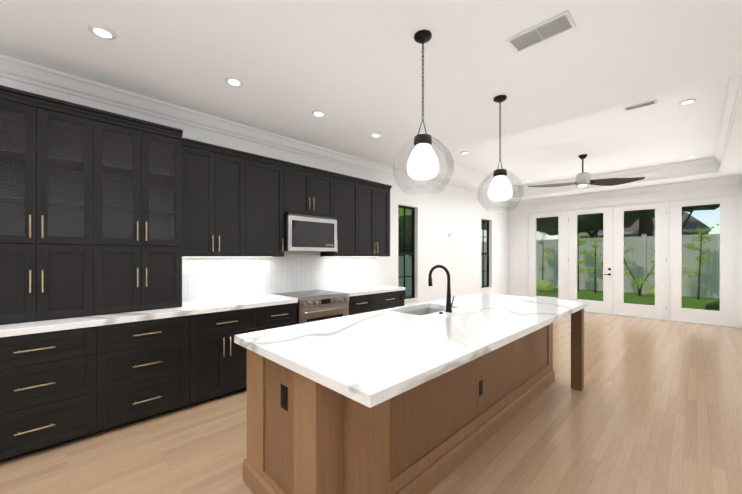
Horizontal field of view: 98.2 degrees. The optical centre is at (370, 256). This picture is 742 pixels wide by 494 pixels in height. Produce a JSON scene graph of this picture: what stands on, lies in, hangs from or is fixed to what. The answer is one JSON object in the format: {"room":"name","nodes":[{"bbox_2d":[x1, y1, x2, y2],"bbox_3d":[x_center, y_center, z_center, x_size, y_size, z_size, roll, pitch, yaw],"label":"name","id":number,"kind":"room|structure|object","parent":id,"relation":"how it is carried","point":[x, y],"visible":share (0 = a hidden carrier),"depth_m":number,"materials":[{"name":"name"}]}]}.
{"room":"kitchen","nodes":[
{"label":"kitchen","id":0,"kind":"room"},
{"bbox_2d":[0,77,508,305],"bbox_3d":[-0.249,-0.084,5.321,12.300,2.970,0.150,0,0,-45],"label":"wall","id":1,"kind":"structure","parent":0,"point":[440,215],"depth_m":6.66,"materials":[{"name":"paint"}]},
{"bbox_2d":[192,275,199,285],"bbox_3d":[-1.929,0.264,3.537,0.075,0.118,0.008,0,0,-45],"label":"outlet","id":2,"kind":"object","parent":1,"relation":"attached to","point":[195,280],"visible":1,"depth_m":3.53,"materials":[{"name":"white plastic"}]},
{"bbox_2d":[182,137,245,256],"bbox_3d":[-1.752,-0.574,3.492,0.649,1.154,0.318,0,0,-45],"label":"upper cabinet","id":3,"kind":"object","parent":1,"relation":"attached to","point":[236,203],"depth_m":3.36,"materials":[{"name":"black wood"}]},
{"bbox_2d":[0,54,510,206],"bbox_3d":[-0.157,-1.501,5.226,12.000,0.134,0.110,0,0,-45],"label":"crown molding","id":4,"kind":"structure","parent":1,"relation":"attached to","point":[12,68],"depth_m":3.38,"materials":[{"name":"white"}]},
{"bbox_2d":[246,153,285,256],"bbox_3d":[-1.350,-0.575,3.888,0.479,1.154,0.318,0,0,-45],"label":"upper cabinet","id":5,"kind":"object","parent":1,"relation":"attached to","point":[265,177],"depth_m":3.78,"materials":[{"name":"black wood"}]},
{"bbox_2d":[286,161,333,216],"bbox_3d":[-0.906,-0.850,4.327,0.769,0.605,0.318,0,0,-45],"label":"upper cabinet","id":6,"kind":"object","parent":1,"relation":"attached to","point":[309,191],"depth_m":4.19,"materials":[{"name":"black wood"}]},
{"bbox_2d":[284,213,336,251],"bbox_3d":[-0.862,-0.300,4.284,0.754,0.465,0.440,0,0,-45],"label":"microwave","id":7,"kind":"object","parent":6,"relation":"attached to","point":[307,233],"visible":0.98,"depth_m":4.11,"materials":[{"name":"silver metal"}]},
{"bbox_2d":[320,173,361,256],"bbox_3d":[-0.464,-0.576,4.763,0.470,1.154,0.318,0,0,-45],"label":"upper cabinet","id":8,"kind":"object","parent":1,"relation":"attached to","point":[347,190],"depth_m":4.68,"materials":[{"name":"black wood"}]},
{"bbox_2d":[362,181,389,256],"bbox_3d":[-0.046,-0.577,5.176,0.705,1.154,0.318,0,0,-45],"label":"upper cabinet","id":9,"kind":"object","parent":1,"relation":"attached to","point":[375,197],"depth_m":5.07,"materials":[{"name":"black wood"}]},
{"bbox_2d":[398,205,417,300],"bbox_3d":[0.681,-0.061,6.209,0.588,1.818,0.143,0,0,-45],"label":"window","id":10,"kind":"structure","parent":1,"relation":"in","point":[404,253],"depth_m":6.40,"materials":[{"name":"black metal"}]},
{"bbox_2d":[481,219,491,288],"bbox_3d":[3.018,-0.065,8.517,0.598,1.818,0.143,0,0,-45],"label":"window","id":11,"kind":"structure","parent":1,"relation":"in","point":[487,258],"depth_m":8.67,"materials":[{"name":"black metal"}]},
{"bbox_2d":[0,311,741,493],"bbox_3d":[1.420,1.454,3.634,12.300,0.100,4.900,0,0,-45],"label":"floor","id":12,"kind":"structure","parent":0,"point":[653,406],"depth_m":2.47,"materials":[{"name":"brown wood"}]},
{"bbox_2d":[0,325,99,461],"bbox_3d":[-2.582,0.973,2.471,0.670,0.867,0.628,0,0,-45],"label":"base cabinet","id":13,"kind":"object","parent":12,"relation":"on","point":[64,380],"depth_m":2.30,"materials":[{"name":"black wood"}]},
{"bbox_2d":[0,293,297,336],"bbox_3d":[-1.943,0.513,3.090,2.452,0.047,0.643,0,0,-45],"label":"countertop","id":14,"kind":"structure","parent":13,"relation":"on","point":[218,304],"depth_m":2.76,"materials":[{"name":"white stone"}]},
{"bbox_2d":[0,85,182,324],"bbox_3d":[-2.418,-0.361,2.758,1.328,1.702,0.426,0,0,-45],"label":"hutch","id":15,"kind":"object","parent":14,"relation":"on","point":[90,211],"visible":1,"depth_m":2.67,"materials":[{"name":"black wood"}]},
{"bbox_2d":[100,317,191,431],"bbox_3d":[-2.112,0.972,2.934,0.650,0.867,0.628,0,0,-45],"label":"base cabinet","id":16,"kind":"object","parent":12,"relation":"on","point":[146,366],"depth_m":2.70,"materials":[{"name":"black wood"}]},
{"bbox_2d":[192,309,259,404],"bbox_3d":[-1.650,0.971,3.391,0.650,0.867,0.628,0,0,-45],"label":"base cabinet","id":17,"kind":"object","parent":12,"relation":"on","point":[219,364],"depth_m":3.13,"materials":[{"name":"black wood"}]},
{"bbox_2d":[260,301,297,330],"bbox_3d":[-1.248,0.970,3.788,0.479,0.867,0.628,0,0,-45],"label":"base cabinet","id":18,"kind":"object","parent":12,"relation":"on","point":[272,316],"depth_m":3.56,"materials":[{"name":"black wood"}]},
{"bbox_2d":[274,289,348,323],"bbox_3d":[-0.769,0.942,4.192,0.754,0.922,0.704,0,0,-45],"label":"range","id":19,"kind":"object","parent":12,"relation":"on","point":[316,305],"visible":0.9,"depth_m":3.98,"materials":[{"name":"silver metal"}]},
{"bbox_2d":[349,293,375,314],"bbox_3d":[-0.362,0.968,4.663,0.470,0.867,0.628,0,0,-45],"label":"base cabinet","id":20,"kind":"object","parent":12,"relation":"on","point":[357,305],"depth_m":4.47,"materials":[{"name":"black wood"}]},
{"bbox_2d":[321,285,403,296],"bbox_3d":[-0.103,0.510,4.907,1.186,0.047,0.643,0,0,-45],"label":"countertop","id":21,"kind":"structure","parent":20,"relation":"on","point":[353,290],"depth_m":4.75,"materials":[{"name":"white stone"}]},
{"bbox_2d":[376,289,403,310],"bbox_3d":[0.058,0.968,5.077,0.709,0.867,0.628,0,0,-45],"label":"base cabinet","id":22,"kind":"object","parent":12,"relation":"on","point":[383,300],"depth_m":4.85,"materials":[{"name":"black wood"}]},
{"bbox_2d":[240,309,583,493],"bbox_3d":[0.729,0.971,2.719,3.168,0.867,1.168,0,0,-45],"label":"kitchen island","id":23,"kind":"object","parent":12,"relation":"on","point":[423,398],"depth_m":1.86,"materials":[{"name":"brown wood"}]},
{"bbox_2d":[234,293,587,408],"bbox_3d":[0.740,0.514,2.734,3.290,0.047,1.216,0,0,-45],"label":"island countertop","id":24,"kind":"structure","parent":23,"relation":"on","point":[372,358],"depth_m":1.88,"materials":[{"name":"white stone"}]},
{"bbox_2d":[402,305,437,312],"bbox_3d":[0.511,0.632,3.016,0.668,0.213,0.397,0,0,-45],"label":"sink","id":25,"kind":"object","parent":24,"relation":"in","point":[429,308],"depth_m":3.30,"materials":[{"name":"silver metal"}]},
{"bbox_2d":[428,265,453,313],"bbox_3d":[0.601,0.283,2.891,0.227,0.413,0.245,0,0,-45],"label":"tap","id":26,"kind":"object","parent":24,"relation":"on","point":[449,305],"visible":1,"depth_m":2.84,"materials":[{"name":"black metal"}]},
{"bbox_2d":[0,0,741,201],"bbox_3d":[1.420,-1.759,3.628,12.300,0.385,4.900,0,0,-45],"label":"ceiling","id":27,"kind":"structure","parent":0,"point":[352,69],"depth_m":2.72,"materials":[{"name":"paint"}]},
{"bbox_2d":[88,24,115,39],"bbox_3d":[-1.867,-1.558,2.233,0.148,0.011,0.148,0,0,-45],"label":"recessed light","id":28,"kind":"object","parent":27,"relation":"in","point":[102,31],"visible":1,"depth_m":2.22,"materials":[{"name":"white"}]},
{"bbox_2d":[225,77,242,85],"bbox_3d":[-1.224,-1.559,2.868,0.148,0.011,0.148,0,0,-45],"label":"recessed light","id":29,"kind":"object","parent":27,"relation":"in","point":[233,81],"visible":1,"depth_m":2.85,"materials":[{"name":"white plastic"}]},
{"bbox_2d":[312,110,324,116],"bbox_3d":[-0.574,-1.560,3.510,0.148,0.011,0.148,0,0,-45],"label":"recessed light","id":30,"kind":"object","parent":27,"relation":"in","point":[318,113],"visible":1,"depth_m":3.49,"materials":[{"name":"white plastic"}]},
{"bbox_2d":[370,133,381,136],"bbox_3d":[0.063,-1.561,4.138,0.148,0.011,0.148,0,0,-45],"label":"recessed light","id":31,"kind":"object","parent":27,"relation":"in","point":[375,135],"visible":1,"depth_m":4.13,"materials":[{"name":"white"}]},
{"bbox_2d":[392,30,453,194],"bbox_3d":[0.367,-1.008,2.274,0.434,1.108,0.434,0,0,-45],"label":"pendant light","id":32,"kind":"object","parent":27,"relation":"hanging from","point":[423,164],"visible":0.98,"depth_m":2.23,"materials":[{"name":"white glass"}]},
{"bbox_2d":[437,157,515,197],"bbox_3d":[2.243,-1.715,7.029,4.650,0.284,0.076,0,0,-45],"label":"crown molding","id":33,"kind":"structure","parent":27,"relation":"attached to","point":[441,161],"depth_m":6.79,"materials":[{"name":"white wood"}]},
{"bbox_2d":[477,95,523,211],"bbox_3d":[1.274,-1.010,3.170,0.434,1.108,0.434,0,0,-45],"label":"pendant light","id":34,"kind":"object","parent":27,"relation":"hanging from","point":[500,188],"visible":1,"depth_m":3.12,"materials":[{"name":"white glass"}]},
{"bbox_2d":[505,10,576,53],"bbox_3d":[1.181,-1.557,2.247,0.209,0.011,0.400,0,0,-45],"label":"ceiling vent","id":35,"kind":"object","parent":27,"relation":"in","point":[551,28],"visible":1,"depth_m":2.23,"materials":[{"name":"white metal"}]},
{"bbox_2d":[528,154,644,186],"bbox_3d":[3.883,-1.569,5.883,0.753,0.572,1.681,0,0,-45],"label":"ceiling fan","id":36,"kind":"object","parent":27,"relation":"hanging from","point":[582,179],"visible":1,"depth_m":5.82,"materials":[{"name":"black metal"}]},
{"bbox_2d":[516,157,713,197],"bbox_3d":[5.171,-1.716,7.318,0.075,0.284,3.600,0,0,-45],"label":"crown molding","id":37,"kind":"structure","parent":27,"relation":"attached to","point":[705,161],"depth_m":6.81,"materials":[{"name":"white wood"}]},
{"bbox_2d":[623,99,656,111],"bbox_3d":[3.291,-1.846,3.929,0.133,0.011,0.304,0,0,-45],"label":"ceiling vent","id":38,"kind":"object","parent":27,"relation":"in","point":[641,105],"visible":1,"depth_m":3.92,"materials":[{"name":"white metal"}]},
{"bbox_2d":[679,99,695,104],"bbox_3d":[3.781,-1.846,3.838,0.148,0.011,0.148,0,0,-45],"label":"recessed light","id":39,"kind":"object","parent":27,"relation":"in","point":[687,101],"visible":1,"depth_m":3.82,"materials":[{"name":"white plastic"}]},
{"bbox_2d":[714,75,741,172],"bbox_3d":[4.845,-1.710,4.393,4.650,0.284,0.076,0,0,-45],"label":"crown molding","id":40,"kind":"structure","parent":27,"relation":"attached to","point":[734,82],"depth_m":3.98,"materials":[{"name":"white"}]},
{"bbox_2d":[509,183,741,295],"bbox_3d":[5.743,-0.089,7.899,0.150,2.970,4.600,0,0,-45],"label":"wall","id":41,"kind":"structure","parent":0,"point":[516,251],"depth_m":9.23,"materials":[{"name":"paint"}]},
{"bbox_2d":[510,175,741,206],"bbox_3d":[5.650,-1.506,7.805,0.110,0.134,4.600,0,0,-45],"label":"crown molding","id":42,"kind":"structure","parent":41,"relation":"attached to","point":[687,185],"depth_m":7.32,"materials":[{"name":"white wood"}]},
{"bbox_2d":[523,188,741,327],"bbox_3d":[5.854,0.031,7.756,0.143,2.730,4.140,0,0,-45],"label":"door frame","id":43,"kind":"structure","parent":41,"relation":"in","point":[667,305],"depth_m":7.18,"materials":[{"name":"white wood"}]},
{"label":"outside","id":44,"kind":"structure","parent":0,"visible":0},
{"bbox_2d":[405,279,719,309],"bbox_3d":[12.221,1.513,11.909,46.000,0.150,36.000,0,0,-45],"label":"lawn","id":45,"kind":"structure","parent":44,"point":[686,303],"depth_m":12.03,"materials":[{"name":"green plant"}]},
{"bbox_2d":[398,214,411,255],"bbox_3d":[-1.390,-0.336,11.504,13.086,3.734,2.338,0,0,-45],"label":"tree","id":46,"kind":"object","parent":45,"relation":"on","point":[408,226],"depth_m":13.23,"materials":[{"name":"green plant"}]},
{"bbox_2d":[398,208,411,216],"bbox_3d":[-2.333,-0.945,12.456,14.030,4.950,2.275,0,0,-45],"label":"bush","id":47,"kind":"object","parent":45,"relation":"on","point":[401,211],"depth_m":15.21,"materials":[{"name":"green plant"}]},
{"bbox_2d":[398,255,485,295],"bbox_3d":[-1.192,0.721,9.908,21.860,1.637,0.160,0,0,-45],"label":"fence","id":48,"kind":"object","parent":45,"relation":"on","point":[408,271],"depth_m":12.38,"materials":[{"name":"white plastic"}]},
{"bbox_2d":[481,221,486,230],"bbox_3d":[9.007,-1.808,19.416,4.807,6.660,7.202,0,0,-45],"label":"tree","id":49,"kind":"object","parent":45,"relation":"on","point":[485,227],"depth_m":21.29,"materials":[{"name":"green plant"}]},
{"bbox_2d":[536,280,553,290],"bbox_3d":[7.537,1.269,14.016,0.908,0.482,0.872,0,0,-45],"label":"bush","id":50,"kind":"object","parent":45,"relation":"on","point":[543,285],"depth_m":13.68,"materials":[{"name":"green plant"}]},
{"bbox_2d":[537,232,554,279],"bbox_3d":[8.110,0.154,15.018,0.660,2.741,0.882,0,0,-45],"label":"young tree","id":51,"kind":"object","parent":45,"relation":"on","point":[542,267],"depth_m":15.01,"materials":[{"name":"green plant"}]},
{"bbox_2d":[536,217,579,235],"bbox_3d":[11.312,-1.541,18.393,4.287,6.123,6.928,0,0,-45],"label":"tree","id":52,"kind":"object","parent":45,"relation":"on","point":[549,225],"depth_m":18.01,"materials":[{"name":"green plant"}]},
{"bbox_2d":[577,235,589,290],"bbox_3d":[9.222,0.263,14.029,0.845,2.527,0.708,0,0,-45],"label":"young tree","id":53,"kind":"object","parent":45,"relation":"on","point":[581,261],"depth_m":14.01,"materials":[{"name":"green plant"}]},
{"bbox_2d":[583,236,602,292],"bbox_3d":[9.414,0.340,13.412,0.993,2.376,0.935,0,0,-45],"label":"young tree","id":54,"kind":"object","parent":45,"relation":"on","point":[594,255],"depth_m":13.49,"materials":[{"name":"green plant"}]},
{"bbox_2d":[481,234,719,298],"bbox_3d":[12.783,0.318,11.338,0.160,2.437,33.760,0,0,-45],"label":"fence","id":55,"kind":"object","parent":45,"relation":"on","point":[643,257],"depth_m":13.10,"materials":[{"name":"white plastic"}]},
{"bbox_2d":[577,210,641,237],"bbox_3d":[11.415,-1.123,16.412,3.056,5.288,3.789,0,0,-45],"label":"tree","id":56,"kind":"object","parent":45,"relation":"on","point":[630,221],"depth_m":15.81,"materials":[{"name":"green plant"}]},
{"bbox_2d":[624,241,654,295],"bbox_3d":[10.392,0.388,12.530,0.944,2.290,1.785,0,0,-45],"label":"young tree","id":57,"kind":"object","parent":45,"relation":"on","point":[641,282],"depth_m":12.42,"materials":[{"name":"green plant"}]},
{"bbox_2d":[578,211,710,278],"bbox_3d":[20.106,-1.261,24.186,8.320,5.547,7.400,0,0,-45],"label":"house","id":58,"kind":"structure","parent":45,"relation":"on","point":[631,231],"depth_m":20.70,"materials":[{"name":"white"}]},
{"bbox_2d":[638,213,653,236],"bbox_3d":[14.151,-3.929,17.219,5.353,10.891,5.207,0,0,-45],"label":"tree","id":59,"kind":"object","parent":45,"relation":"on","point":[645,224],"depth_m":16.62,"materials":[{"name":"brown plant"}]},
{"bbox_2d":[648,285,654,295],"bbox_3d":[11.036,1.292,12.234,0.781,0.433,0.713,0,0,-45],"label":"bush","id":60,"kind":"object","parent":45,"relation":"on","point":[651,289],"depth_m":12.20,"materials":[{"name":"green plant"}]},
{"bbox_2d":[641,204,719,229],"bbox_3d":[13.441,-1.004,14.153,2.108,5.046,3.034,0,0,-45],"label":"tree","id":61,"kind":"object","parent":45,"relation":"on","point":[651,213],"depth_m":13.78,"materials":[{"name":"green plant"}]},
{"bbox_2d":[682,221,719,299],"bbox_3d":[11.527,0.129,11.355,1.248,2.806,1.082,0,0,-45],"label":"young tree","id":62,"kind":"object","parent":45,"relation":"on","point":[700,257],"depth_m":11.35,"materials":[{"name":"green plant"}]},
{"bbox_2d":[704,301,719,310],"bbox_3d":[8.991,1.327,8.270,0.594,0.392,0.570,0,0,-45],"label":"bush","id":63,"kind":"object","parent":45,"relation":"on","point":[714,305],"depth_m":8.24,"materials":[{"name":"green plant"}]}
]}

